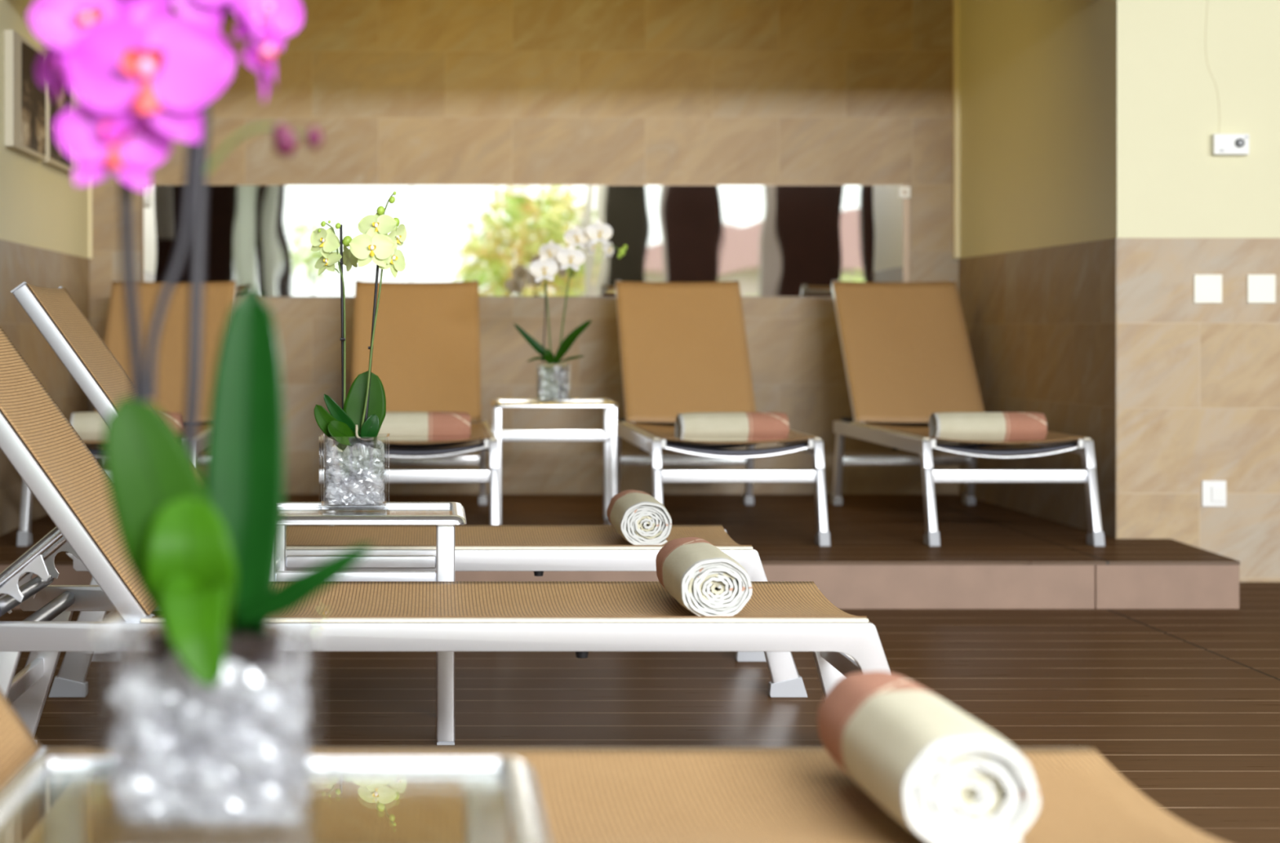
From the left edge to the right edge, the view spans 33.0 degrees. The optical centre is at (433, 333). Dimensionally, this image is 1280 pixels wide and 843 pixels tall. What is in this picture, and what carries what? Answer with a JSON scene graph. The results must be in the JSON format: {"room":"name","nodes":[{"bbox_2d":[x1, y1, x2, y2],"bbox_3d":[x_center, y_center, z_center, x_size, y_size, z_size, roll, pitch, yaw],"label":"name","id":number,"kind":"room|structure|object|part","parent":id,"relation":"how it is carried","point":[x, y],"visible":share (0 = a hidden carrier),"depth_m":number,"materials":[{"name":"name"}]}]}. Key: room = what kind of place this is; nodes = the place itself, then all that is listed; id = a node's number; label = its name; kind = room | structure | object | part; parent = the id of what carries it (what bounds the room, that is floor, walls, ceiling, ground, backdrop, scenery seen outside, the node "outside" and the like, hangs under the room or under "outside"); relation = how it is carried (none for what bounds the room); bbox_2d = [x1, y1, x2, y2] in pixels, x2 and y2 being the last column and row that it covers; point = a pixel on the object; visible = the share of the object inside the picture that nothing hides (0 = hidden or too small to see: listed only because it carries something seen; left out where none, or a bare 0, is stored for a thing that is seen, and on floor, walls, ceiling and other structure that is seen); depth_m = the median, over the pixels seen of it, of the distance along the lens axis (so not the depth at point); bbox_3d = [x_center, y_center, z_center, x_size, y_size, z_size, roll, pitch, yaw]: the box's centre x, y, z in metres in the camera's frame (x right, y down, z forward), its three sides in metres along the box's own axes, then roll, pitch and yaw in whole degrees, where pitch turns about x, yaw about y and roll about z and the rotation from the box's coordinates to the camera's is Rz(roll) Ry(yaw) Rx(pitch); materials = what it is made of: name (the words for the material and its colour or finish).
{"room":"spa","nodes":[
{"label":"spa","id":0,"kind":"room"},
{"bbox_2d":[0,0,88,536],"bbox_3d":[-1.715,-0.670,8.975,0.150,3.200,2.450,0,0,0],"label":"wall","id":1,"kind":"structure","parent":0,"point":[44,215],"depth_m":8.80,"materials":[{"name":"paint"}]},
{"bbox_2d":[4,29,45,160],"bbox_3d":[-1.621,-0.938,8.515,0.036,0.445,0.690,0,0,0],"label":"wall picture","id":2,"kind":"object","parent":1,"relation":"attached to","point":[24,97],"visible":0.89,"depth_m":8.38,"materials":[{"name":"beige fabric"}]},
{"bbox_2d":[21,40,45,155],"bbox_3d":[-1.603,-0.938,8.585,0.002,0.405,0.510,0,0,0],"label":"print","id":3,"kind":"object","parent":2,"relation":"attached to","point":[33,93],"depth_m":8.55,"materials":[{"name":"paper"}]},
{"bbox_2d":[40,84,76,173],"bbox_3d":[-1.621,-0.938,9.275,0.036,0.445,0.690,0,0,0],"label":"wall picture","id":4,"kind":"object","parent":1,"relation":"attached to","point":[56,157],"visible":0.4,"depth_m":9.10,"materials":[{"name":"beige paper"}]},
{"bbox_2d":[49,84,71,167],"bbox_3d":[-1.603,-0.938,9.205,0.002,0.405,0.510,0,0,0],"label":"print","id":5,"kind":"object","parent":4,"relation":"attached to","point":[59,157],"depth_m":9.13,"materials":[{"name":"paper"}]},
{"bbox_2d":[88,182,92,258],"bbox_3d":[-1.633,-1.013,10.190,0.014,1.314,0.020,0,0,0],"label":"trim","id":6,"kind":"structure","parent":1,"relation":"attached to","point":[90,184],"depth_m":10.18,"materials":[{"name":"beige"}]},
{"bbox_2d":[88,0,958,494],"bbox_3d":[0.470,-0.670,10.275,4.520,3.200,0.150,0,0,0],"label":"wall","id":7,"kind":"structure","parent":0,"point":[396,91],"depth_m":10.20,"materials":[{"name":"stone"}]},
{"bbox_2d":[141,184,909,297],"bbox_3d":[0.439,-0.440,10.191,3.655,0.537,0.018,0,0,0],"label":"wall mirror","id":8,"kind":"object","parent":7,"relation":"attached to","point":[776,240],"visible":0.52,"depth_m":10.19,"materials":[{"name":"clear mirror"}]},
{"bbox_3d":[-1.383,-0.440,10.189,0.012,0.537,0.014,0,0,0],"label":"trim","id":9,"kind":"part","parent":8,"relation":"part of","materials":[{"name":"silver metal"}]},
{"bbox_2d":[898,186,910,198],"bbox_3d":[2.241,-0.671,10.174,0.054,0.054,0.015,0,0,0],"label":"wall socket","id":10,"kind":"object","parent":8,"relation":"attached to","point":[904,192],"visible":1,"depth_m":10.17,"materials":[{"name":"white plastic"}]},
{"bbox_3d":[2.251,-0.440,10.189,0.030,0.537,0.014,0,0,0],"label":"trim","id":11,"kind":"part","parent":8,"relation":"part of","materials":[{"name":"beige tile"}]},
{"bbox_2d":[953,0,959,258],"bbox_3d":[2.491,-1.013,10.185,0.026,1.314,0.030,0,0,0],"label":"trim","id":12,"kind":"structure","parent":7,"relation":"attached to","point":[956,2],"depth_m":10.17,"materials":[{"name":"beige"}]},
{"bbox_2d":[0,582,1279,842],"bbox_3d":[2.500,0.980,2.345,15.200,0.100,11.890,0,0,0],"label":"floor","id":13,"kind":"structure","parent":0,"point":[1184,705],"depth_m":5.47,"materials":[{"name":"brown wood"}]},
{"bbox_2d":[0,755,550,842],"bbox_3d":[-0.152,0.670,1.885,0.500,0.520,0.420,0,0,0],"label":"side table","id":14,"kind":"object","parent":13,"relation":"on","point":[495,787],"visible":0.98,"depth_m":2.04,"materials":[{"name":"silver metal"}]},
{"bbox_3d":[-0.355,0.677,2.057,0.042,0.493,0.028,0,0,0],"label":"leg","id":15,"kind":"part","parent":14,"relation":"part of","materials":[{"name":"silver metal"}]},
{"bbox_2d":[28,0,373,841],"bbox_3d":[-0.201,0.018,1.839,0.300,0.805,0.216,0,0,0],"label":"potted orchid","id":16,"kind":"object","parent":14,"relation":"on","point":[205,557],"visible":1,"depth_m":1.81,"materials":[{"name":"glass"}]},
{"bbox_3d":[-0.320,-0.236,1.871,0.043,0.060,0.005,-12,-11,30],"label":"flower","id":17,"kind":"part","parent":16,"relation":"part of","materials":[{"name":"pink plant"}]},
{"bbox_3d":[-0.301,-0.271,1.837,0.060,0.085,0.006,-11,0,-28],"label":"flower","id":18,"kind":"part","parent":16,"relation":"part of","materials":[{"name":"pink plant"}]},
{"bbox_3d":[-0.272,-0.168,1.824,0.064,0.090,0.007,4,-13,-14],"label":"flower","id":19,"kind":"part","parent":16,"relation":"part of","materials":[{"name":"pink plant"}]},
{"bbox_3d":[-0.256,-0.054,1.860,0.046,0.576,0.033,0,0,-24],"label":"stem","id":20,"kind":"part","parent":16,"relation":"part of","materials":[{"name":"plant"}]},
{"bbox_3d":[-0.240,-0.225,1.811,0.092,0.130,0.010,0,-10,4],"label":"flower","id":21,"kind":"part","parent":16,"relation":"part of","materials":[{"name":"pink plant"}]},
{"bbox_3d":[-0.216,-0.325,1.845,0.086,0.121,0.009,10,-5,0],"label":"flower","id":22,"kind":"part","parent":16,"relation":"part of","materials":[{"name":"pink plant"}]},
{"bbox_3d":[-0.207,-0.125,1.881,0.093,0.367,0.017,0,0,-8],"label":"stem","id":23,"kind":"part","parent":16,"relation":"part of","materials":[{"name":"plant"}]},
{"bbox_3d":[-0.191,0.300,1.853,0.120,0.091,0.120,0,0,0],"label":"pot","id":24,"kind":"part","parent":16,"relation":"part of","materials":[{"name":"clear glass"}]},
{"bbox_3d":[-0.161,-0.159,1.883,0.094,0.050,0.005,0,0,0],"label":"stem","id":25,"kind":"part","parent":16,"relation":"part of","materials":[{"name":"plant"}]},
{"bbox_3d":[-0.156,-0.252,1.892,0.006,0.082,0.058,-12,-41,8],"label":"flower","id":26,"kind":"part","parent":16,"relation":"part of","materials":[{"name":"pink plant"}]},
{"bbox_3d":[-0.150,-0.289,1.887,0.049,0.069,0.005,12,-12,-34],"label":"flower","id":27,"kind":"part","parent":16,"relation":"part of","materials":[{"name":"pink plant"}]},
{"bbox_3d":[0.051,0.677,2.057,0.042,0.493,0.028,0,0,0],"label":"leg","id":28,"kind":"part","parent":14,"relation":"part of","materials":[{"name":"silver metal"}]},
{"bbox_2d":[264,502,466,745],"bbox_3d":[-0.175,0.670,5.010,0.500,0.520,0.420,0,0,0],"label":"side table","id":29,"kind":"object","parent":13,"relation":"on","point":[445,516],"visible":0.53,"depth_m":4.83,"materials":[{"name":"silver metal"}]},
{"bbox_3d":[-0.378,0.677,4.838,0.042,0.493,0.028,0,0,0],"label":"leg","id":30,"kind":"part","parent":29,"relation":"part of","materials":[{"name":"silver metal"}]},
{"bbox_3d":[-0.378,0.677,5.182,0.042,0.493,0.028,0,0,0],"label":"leg","id":31,"kind":"part","parent":29,"relation":"part of","materials":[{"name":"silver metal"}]},
{"bbox_2d":[310,191,406,511],"bbox_3d":[-0.180,0.040,5.130,0.232,0.761,0.165,0,0,0],"label":"potted orchid","id":32,"kind":"object","parent":29,"relation":"on","point":[353,429],"visible":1,"depth_m":5.11,"materials":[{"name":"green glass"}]},
{"bbox_3d":[-0.258,-0.222,5.129,0.054,0.076,0.006,27,-2,27],"label":"flower","id":33,"kind":"part","parent":32,"relation":"part of","materials":[{"name":"plant"}]},
{"bbox_3d":[-0.251,-0.171,5.131,0.049,0.069,0.005,-14,-45,29],"label":"flower","id":34,"kind":"part","parent":32,"relation":"part of","materials":[{"name":"yellow plant"}]},
{"bbox_3d":[-0.232,-0.012,5.131,0.052,0.505,0.017,0,0,-30],"label":"stem","id":35,"kind":"part","parent":32,"relation":"part of","materials":[{"name":"green plant"}]},
{"bbox_3d":[-0.204,-0.183,5.148,0.005,0.062,0.044,-20,-2,-42],"label":"flower","id":36,"kind":"part","parent":32,"relation":"part of","materials":[{"name":"yellow plant"}]},
{"bbox_3d":[-0.188,0.305,5.130,0.108,0.112,0.108,0,0,0],"label":"pot","id":37,"kind":"part","parent":32,"relation":"part of","materials":[{"name":"clear glass"}]},
{"bbox_3d":[-0.146,-0.205,5.091,0.068,0.097,0.007,0,-8,-4],"label":"flower","id":38,"kind":"part","parent":32,"relation":"part of","materials":[{"name":"yellow plant"}]},
{"bbox_3d":[-0.136,-0.046,5.127,0.082,0.578,0.009,0,0,-4],"label":"stem","id":39,"kind":"part","parent":32,"relation":"part of","materials":[{"name":"green plant"}]},
{"bbox_3d":[-0.134,-0.256,5.117,0.061,0.086,0.007,0,-28,14],"label":"flower","id":40,"kind":"part","parent":32,"relation":"part of","materials":[{"name":"yellow plant"}]},
{"bbox_3d":[-0.101,-0.181,5.129,0.006,0.085,0.060,-15,-35,42],"label":"flower","id":41,"kind":"part","parent":32,"relation":"part of","materials":[{"name":"yellow plant"}]},
{"bbox_3d":[-0.092,-0.233,5.125,0.006,0.073,0.051,11,37,37],"label":"flower","id":42,"kind":"part","parent":32,"relation":"part of","materials":[{"name":"yellow plant"}]},
{"bbox_3d":[-0.175,0.424,5.010,0.442,0.007,0.362,0,0,0],"label":"glass","id":43,"kind":"part","parent":29,"relation":"part of","materials":[{"name":"glass"}]},
{"bbox_3d":[-0.175,0.421,5.010,0.500,0.022,0.420,0,0,0],"label":"table frame","id":44,"kind":"part","parent":29,"relation":"part of","materials":[{"name":"silver metal"}]},
{"bbox_3d":[0.028,0.677,5.182,0.042,0.493,0.028,0,0,0],"label":"leg","id":45,"kind":"part","parent":29,"relation":"part of","materials":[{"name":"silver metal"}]},
{"bbox_3d":[0.028,0.677,4.838,0.042,0.493,0.028,0,0,0],"label":"leg","id":46,"kind":"part","parent":29,"relation":"part of","materials":[{"name":"silver metal"}]},
{"bbox_2d":[10,281,807,697],"bbox_3d":[-0.065,0.399,5.775,2.042,1.063,0.632,0,0,0],"label":"sun lounger","id":47,"kind":"object","parent":13,"relation":"on","point":[537,548],"visible":0.41,"depth_m":5.49,"materials":[{"name":"beige fabric"}]},
{"bbox_3d":[-0.821,0.221,5.506,0.520,0.694,0.025,0,0,0],"label":"backrest rail","id":48,"kind":"part","parent":47,"relation":"part of","materials":[{"name":"silver metal"}]},
{"bbox_3d":[-0.863,0.516,5.575,0.189,0.174,0.006,0,0,0],"label":"hook plate","id":49,"kind":"part","parent":47,"relation":"part of","materials":[{"name":"silver metal"}]},
{"bbox_3d":[-0.886,0.753,5.478,0.169,0.310,0.028,0,0,0],"label":"leg","id":50,"kind":"part","parent":47,"relation":"part of","materials":[{"name":"silver metal"}]},
{"bbox_3d":[-0.886,0.753,6.072,0.169,0.310,0.028,0,0,0],"label":"leg","id":51,"kind":"part","parent":47,"relation":"part of","materials":[{"name":"silver metal"}]},
{"bbox_3d":[-0.030,0.604,5.478,1.780,0.099,0.032,0,0,0],"label":"rail","id":52,"kind":"part","parent":47,"relation":"part of","materials":[{"name":"silver metal"}]},
{"bbox_2d":[606,489,671,545],"bbox_3d":[0.548,0.492,5.724,0.142,0.123,0.457,0,0,0],"label":"rolled towel","id":53,"kind":"object","parent":47,"relation":"on","point":[637,517],"visible":1,"depth_m":5.51,"materials":[{"name":"white fabric"}]},
{"bbox_3d":[0.875,0.780,5.478,0.138,0.255,0.032,0,0,0],"label":"leg","id":54,"kind":"part","parent":47,"relation":"part of","materials":[{"name":"silver metal"}]},
{"bbox_2d":[0,325,891,741],"bbox_3d":[-0.050,0.399,4.395,2.042,1.063,0.632,0,0,0],"label":"sun lounger","id":55,"kind":"object","parent":13,"relation":"on","point":[37,438],"visible":0.78,"depth_m":4.19,"materials":[{"name":"white metal"}]},
{"bbox_3d":[-0.872,0.753,4.098,0.169,0.310,0.028,0,0,0],"label":"leg","id":56,"kind":"part","parent":55,"relation":"part of","materials":[{"name":"silver metal"}]},
{"bbox_3d":[-0.848,0.516,4.195,0.189,0.174,0.006,0,0,0],"label":"hook plate","id":57,"kind":"part","parent":55,"relation":"part of","materials":[{"name":"silver metal"}]},
{"bbox_3d":[-0.848,0.516,4.595,0.189,0.174,0.006,0,0,0],"label":"hook plate","id":58,"kind":"part","parent":55,"relation":"part of","materials":[{"name":"silver metal"}]},
{"bbox_3d":[-0.872,0.753,4.692,0.169,0.310,0.028,0,0,0],"label":"leg","id":59,"kind":"part","parent":55,"relation":"part of","materials":[{"name":"silver metal"}]},
{"bbox_3d":[-0.806,0.221,4.127,0.520,0.694,0.025,0,0,0],"label":"backrest rail","id":60,"kind":"part","parent":55,"relation":"part of","materials":[{"name":"silver metal"}]},
{"bbox_3d":[-0.015,0.604,4.692,1.780,0.099,0.032,0,0,0],"label":"rail","id":61,"kind":"part","parent":55,"relation":"part of","materials":[{"name":"silver metal"}]},
{"bbox_3d":[-0.015,0.604,4.098,1.780,0.099,0.032,0,0,0],"label":"rail","id":62,"kind":"part","parent":55,"relation":"part of","materials":[{"name":"silver metal"}]},
{"bbox_2d":[655,537,752,616],"bbox_3d":[0.543,0.492,4.337,0.146,0.124,0.457,0,0,0],"label":"rolled towel","id":63,"kind":"object","parent":55,"relation":"on","point":[706,581],"visible":1,"depth_m":4.13,"materials":[{"name":"white fabric"}]},
{"bbox_3d":[0.890,0.780,4.692,0.138,0.255,0.032,0,0,0],"label":"leg","id":64,"kind":"part","parent":55,"relation":"part of","materials":[{"name":"silver metal"}]},
{"bbox_2d":[0,689,1225,842],"bbox_3d":[-0.016,0.399,2.515,2.042,1.063,0.632,0,0,0],"label":"sun lounger","id":65,"kind":"object","parent":13,"relation":"on","point":[588,795],"visible":0.72,"depth_m":2.56,"materials":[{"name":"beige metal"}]},
{"bbox_2d":[817,671,1039,842],"bbox_3d":[0.560,0.486,2.471,0.154,0.132,0.452,0,0,-1],"label":"rolled towel","id":66,"kind":"object","parent":65,"relation":"on","point":[943,775],"visible":1,"depth_m":2.27,"materials":[{"name":"white fabric"}]},
{"bbox_3d":[0.550,0.855,8.710,4.380,0.150,2.980,0,0,0],"label":"platform","id":67,"kind":"object","parent":13,"relation":"on","visible":0},
{"bbox_2d":[0,564,1094,609],"bbox_3d":[0.294,0.855,7.213,3.868,0.150,0.018,0,0,0],"label":"platform riser","id":68,"kind":"structure","parent":67,"relation":"attached to","point":[846,587],"depth_m":7.20,"materials":[{"name":"beige tile"}]},
{"bbox_2d":[0,494,1239,564],"bbox_3d":[0.556,0.774,8.700,4.392,0.012,3.000,0,0,0],"label":"platform floor","id":69,"kind":"structure","parent":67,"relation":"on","point":[866,529],"depth_m":8.45,"materials":[{"name":"brown wood"}]},
{"bbox_2d":[17,280,236,546],"bbox_3d":[-1.185,0.263,8.762,0.632,1.010,2.105,0,0,0],"label":"sun lounger","id":70,"kind":"object","parent":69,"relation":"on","point":[219,297],"visible":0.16,"depth_m":9.53,"materials":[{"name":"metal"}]},
{"bbox_3d":[-1.482,0.619,7.790,0.032,0.255,0.138,0,0,0],"label":"leg","id":71,"kind":"part","parent":70,"relation":"part of","materials":[{"name":"silver metal"}]},
{"bbox_3d":[-1.482,0.591,9.552,0.028,0.310,0.169,0,0,0],"label":"leg","id":72,"kind":"part","parent":70,"relation":"part of","materials":[{"name":"silver metal"}]},
{"bbox_2d":[70,412,183,441],"bbox_3d":[-1.145,0.352,8.012,0.421,0.115,0.136,0,0,0],"label":"rolled towel","id":73,"kind":"object","parent":70,"relation":"on","point":[90,426],"visible":0.32,"depth_m":7.96,"materials":[{"name":"beige fabric"}]},
{"bbox_3d":[-0.888,0.442,8.695,0.032,0.099,1.780,0,0,0],"label":"rail","id":74,"kind":"part","parent":70,"relation":"part of","materials":[{"name":"silver metal"}]},
{"bbox_2d":[326,280,498,524],"bbox_3d":[-0.075,0.263,8.762,0.632,1.010,2.105,0,0,0],"label":"sun lounger","id":75,"kind":"object","parent":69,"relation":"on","point":[426,353],"visible":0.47,"depth_m":9.48,"materials":[{"name":"beige fabric"}]},
{"bbox_3d":[-0.372,0.619,7.790,0.032,0.255,0.138,0,0,0],"label":"leg","id":76,"kind":"part","parent":75,"relation":"part of","materials":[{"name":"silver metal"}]},
{"bbox_2d":[377,411,471,443],"bbox_3d":[-0.070,0.352,7.994,0.420,0.117,0.134,0,0,-2],"label":"rolled towel","id":77,"kind":"object","parent":75,"relation":"on","point":[402,426],"visible":0.77,"depth_m":7.94,"materials":[{"name":"beige fabric"}]},
{"bbox_3d":[0.222,0.591,9.552,0.028,0.310,0.169,0,0,0],"label":"leg","id":78,"kind":"part","parent":75,"relation":"part of","materials":[{"name":"silver metal"}]},
{"bbox_3d":[0.222,0.442,8.695,0.032,0.099,1.780,0,0,0],"label":"rail","id":79,"kind":"part","parent":75,"relation":"part of","materials":[{"name":"silver metal"}]},
{"bbox_3d":[0.222,0.619,7.790,0.032,0.255,0.138,0,0,0],"label":"leg","id":80,"kind":"part","parent":75,"relation":"part of","materials":[{"name":"silver metal"}]},
{"bbox_2d":[490,398,618,524],"bbox_3d":[0.487,0.519,8.675,0.500,0.497,0.420,0,0,0],"label":"side table","id":81,"kind":"object","parent":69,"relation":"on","point":[608,435],"visible":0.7,"depth_m":8.52,"materials":[{"name":"silver metal"}]},
{"bbox_3d":[0.257,0.527,8.825,0.029,0.470,0.042,0,0,0],"label":"leg","id":82,"kind":"part","parent":81,"relation":"part of","materials":[{"name":"silver metal"}]},
{"bbox_3d":[0.257,0.527,8.525,0.029,0.470,0.042,0,0,0],"label":"leg","id":83,"kind":"part","parent":81,"relation":"part of","materials":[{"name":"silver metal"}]},
{"bbox_3d":[0.487,0.282,8.675,0.500,0.022,0.420,0,0,0],"label":"table frame","id":84,"kind":"part","parent":81,"relation":"part of","materials":[{"name":"silver metal"}]},
{"bbox_2d":[513,219,627,401],"bbox_3d":[0.555,-0.090,8.665,0.464,0.743,0.146,0,0,0],"label":"potted orchid","id":85,"kind":"object","parent":81,"relation":"on","point":[549,376],"visible":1,"depth_m":8.64,"materials":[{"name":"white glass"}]},
{"bbox_3d":[0.445,-0.262,8.631,0.076,0.107,0.008,-4,-5,-8],"label":"flower","id":86,"kind":"part","parent":85,"relation":"part of","materials":[{"name":"white plant"}]},
{"bbox_3d":[0.477,-0.113,8.665,0.048,0.469,0.008,0,0,0],"label":"stem","id":87,"kind":"part","parent":85,"relation":"part of","materials":[{"name":"green plant"}]},
{"bbox_3d":[0.477,-0.332,8.660,0.067,0.094,0.007,0,-6,25],"label":"flower","id":88,"kind":"part","parent":85,"relation":"part of","materials":[{"name":"white plant"}]},
{"bbox_3d":[0.485,0.172,8.665,0.092,0.071,0.092,0,0,0],"label":"pot","id":89,"kind":"part","parent":85,"relation":"part of","materials":[{"name":"clear glass"}]},
{"bbox_3d":[0.554,-0.308,8.631,0.076,0.107,0.008,4,-6,-5],"label":"flower","id":90,"kind":"part","parent":85,"relation":"part of","materials":[{"name":"white plant"}]},
{"bbox_3d":[0.583,-0.392,8.661,0.070,0.099,0.008,-4,-7,12],"label":"flower","id":91,"kind":"part","parent":85,"relation":"part of","materials":[{"name":"white plant"}]},
{"bbox_3d":[0.633,-0.128,8.665,0.259,0.499,0.008,0,0,0],"label":"stem","id":92,"kind":"part","parent":85,"relation":"part of","materials":[{"name":"plant"}]},
{"bbox_3d":[0.638,-0.352,8.658,0.006,0.075,0.053,-7,-7,29],"label":"flower","id":93,"kind":"part","parent":85,"relation":"part of","materials":[{"name":"white plant"}]},
{"bbox_3d":[0.668,-0.410,8.641,0.073,0.103,0.008,0,-6,-14],"label":"flower","id":94,"kind":"part","parent":85,"relation":"part of","materials":[{"name":"white plant"}]},
{"bbox_3d":[0.705,-0.345,8.657,0.006,0.078,0.055,-7,0,35],"label":"flower","id":95,"kind":"part","parent":85,"relation":"part of","materials":[{"name":"white plant"}]},
{"bbox_3d":[0.717,0.527,8.825,0.029,0.470,0.042,0,0,0],"label":"leg","id":96,"kind":"part","parent":81,"relation":"part of","materials":[{"name":"silver metal"}]},
{"bbox_3d":[0.717,0.527,8.525,0.029,0.470,0.042,0,0,0],"label":"leg","id":97,"kind":"part","parent":81,"relation":"part of","materials":[{"name":"silver metal"}]},
{"bbox_2d":[614,280,830,546],"bbox_3d":[1.115,0.263,8.762,0.632,1.010,2.105,0,0,0],"label":"sun lounger","id":98,"kind":"object","parent":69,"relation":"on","point":[683,346],"visible":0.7,"depth_m":9.42,"materials":[{"name":"beige fabric"}]},
{"bbox_3d":[0.818,0.591,9.552,0.028,0.310,0.169,0,0,0],"label":"leg","id":99,"kind":"part","parent":98,"relation":"part of","materials":[{"name":"silver metal"}]},
{"bbox_3d":[0.847,0.087,9.517,0.025,0.645,0.583,0,0,0],"label":"backrest rail","id":100,"kind":"part","parent":98,"relation":"part of","materials":[{"name":"silver metal"}]},
{"bbox_3d":[0.818,0.442,8.695,0.032,0.099,1.780,0,0,0],"label":"rail","id":101,"kind":"part","parent":98,"relation":"part of","materials":[{"name":"silver metal"}]},
{"bbox_3d":[0.818,0.619,7.790,0.032,0.255,0.138,0,0,0],"label":"leg","id":102,"kind":"part","parent":98,"relation":"part of","materials":[{"name":"silver metal"}]},
{"bbox_2d":[674,412,789,443],"bbox_3d":[1.115,0.353,7.992,0.416,0.115,0.135,0,0,-7],"label":"rolled towel","id":103,"kind":"object","parent":98,"relation":"on","point":[696,426],"visible":0.97,"depth_m":7.94,"materials":[{"name":"beige fabric"}]},
{"bbox_3d":[1.412,0.591,9.552,0.028,0.310,0.169,0,0,0],"label":"leg","id":104,"kind":"part","parent":98,"relation":"part of","materials":[{"name":"silver metal"}]},
{"bbox_3d":[1.412,0.442,8.695,0.032,0.099,1.780,0,0,0],"label":"rail","id":105,"kind":"part","parent":98,"relation":"part of","materials":[{"name":"silver metal"}]},
{"bbox_3d":[1.412,0.619,7.790,0.032,0.255,0.138,0,0,0],"label":"leg","id":106,"kind":"part","parent":98,"relation":"part of","materials":[{"name":"silver metal"}]},
{"bbox_2d":[830,280,1105,546],"bbox_3d":[2.105,0.263,8.762,0.632,1.010,2.105,0,0,0],"label":"sun lounger","id":107,"kind":"object","parent":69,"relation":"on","point":[908,358],"visible":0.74,"depth_m":9.40,"materials":[{"name":"beige fabric"}]},
{"bbox_3d":[1.808,0.591,9.552,0.028,0.310,0.169,0,0,0],"label":"leg","id":108,"kind":"part","parent":107,"relation":"part of","materials":[{"name":"silver metal"}]},
{"bbox_3d":[1.837,0.087,9.517,0.025,0.645,0.583,0,0,0],"label":"backrest rail","id":109,"kind":"part","parent":107,"relation":"part of","materials":[{"name":"silver metal"}]},
{"bbox_3d":[1.808,0.442,8.695,0.032,0.099,1.780,0,0,0],"label":"rail","id":110,"kind":"part","parent":107,"relation":"part of","materials":[{"name":"silver metal"}]},
{"bbox_3d":[1.808,0.619,7.790,0.032,0.255,0.138,0,0,0],"label":"leg","id":111,"kind":"part","parent":107,"relation":"part of","materials":[{"name":"silver metal"}]},
{"bbox_3d":[2.402,0.591,9.552,0.028,0.310,0.169,0,0,0],"label":"leg","id":112,"kind":"part","parent":107,"relation":"part of","materials":[{"name":"silver metal"}]},
{"bbox_2d":[928,412,1047,443],"bbox_3d":[2.072,0.352,7.992,0.421,0.115,0.136,0,0,0],"label":"rolled towel","id":113,"kind":"object","parent":107,"relation":"on","point":[964,426],"visible":0.98,"depth_m":7.93,"materials":[{"name":"beige fabric"}]},
{"bbox_3d":[2.402,0.442,8.695,0.032,0.099,1.780,0,0,0],"label":"rail","id":114,"kind":"part","parent":107,"relation":"part of","materials":[{"name":"silver metal"}]},
{"bbox_3d":[2.402,0.619,7.790,0.032,0.255,0.138,0,0,0],"label":"leg","id":115,"kind":"part","parent":107,"relation":"part of","materials":[{"name":"silver metal"}]},
{"bbox_2d":[1094,564,1239,609],"bbox_3d":[2.474,0.855,7.213,0.483,0.150,0.018,0,0,0],"label":"platform riser","id":116,"kind":"structure","parent":67,"relation":"attached to","point":[1117,587],"depth_m":7.20,"materials":[{"name":"beige tile"}]},
{"bbox_2d":[958,0,1116,537],"bbox_3d":[2.627,-0.670,9.095,0.245,3.200,2.210,0,0,0],"label":"wall","id":117,"kind":"structure","parent":0,"point":[1038,77],"depth_m":8.90,"materials":[{"name":"paint"}]},
{"bbox_2d":[1115,237,1118,538],"bbox_3d":[2.552,0.206,7.990,0.008,1.124,0.008,0,0,0],"label":"trim","id":118,"kind":"structure","parent":117,"relation":"attached to","point":[1116,238],"depth_m":7.99,"materials":[{"name":"stone"}]},
{"bbox_2d":[1116,0,1279,582],"bbox_3d":[6.277,-0.970,8.065,7.447,3.800,0.151,0,0,0],"label":"wall","id":119,"kind":"structure","parent":0,"point":[1199,384],"depth_m":7.99,"materials":[{"name":"stone"}]},
{"bbox_2d":[1193,274,1222,303],"bbox_3d":[2.891,-0.166,7.984,0.105,0.107,0.010,0,0,0],"label":"blank plate","id":120,"kind":"object","parent":119,"relation":"attached to","point":[1207,288],"visible":1,"depth_m":7.98,"materials":[{"name":"white plastic"}]},
{"bbox_2d":[1204,0,1219,133],"bbox_3d":[2.910,-1.005,7.989,0.055,0.530,0.002,0,0,0],"label":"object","id":121,"kind":"structure","parent":119,"relation":"attached to","point":[1207,0],"depth_m":7.99,"materials":[{"name":"beige paint"}]},
{"bbox_2d":[1201,480,1226,506],"bbox_3d":[2.913,0.599,7.981,0.090,0.097,0.016,0,0,0],"label":"light switch","id":122,"kind":"object","parent":119,"relation":"attached to","point":[1213,492],"visible":1,"depth_m":7.98,"materials":[{"name":"white plastic"}]},
{"bbox_2d":[1211,133,1248,155],"bbox_3d":[2.969,-0.703,7.964,0.132,0.077,0.050,0,0,0],"label":"thermostat","id":123,"kind":"object","parent":119,"relation":"attached to","point":[1221,144],"visible":1,"depth_m":7.95,"materials":[{"name":"white plastic"}]},
{"bbox_2d":[1247,274,1275,303],"bbox_3d":[3.090,-0.166,7.984,0.105,0.107,0.010,0,0,0],"label":"blank plate","id":124,"kind":"object","parent":119,"relation":"attached to","point":[1261,288],"visible":1,"depth_m":7.98,"materials":[{"name":"white plastic"}]}
]}

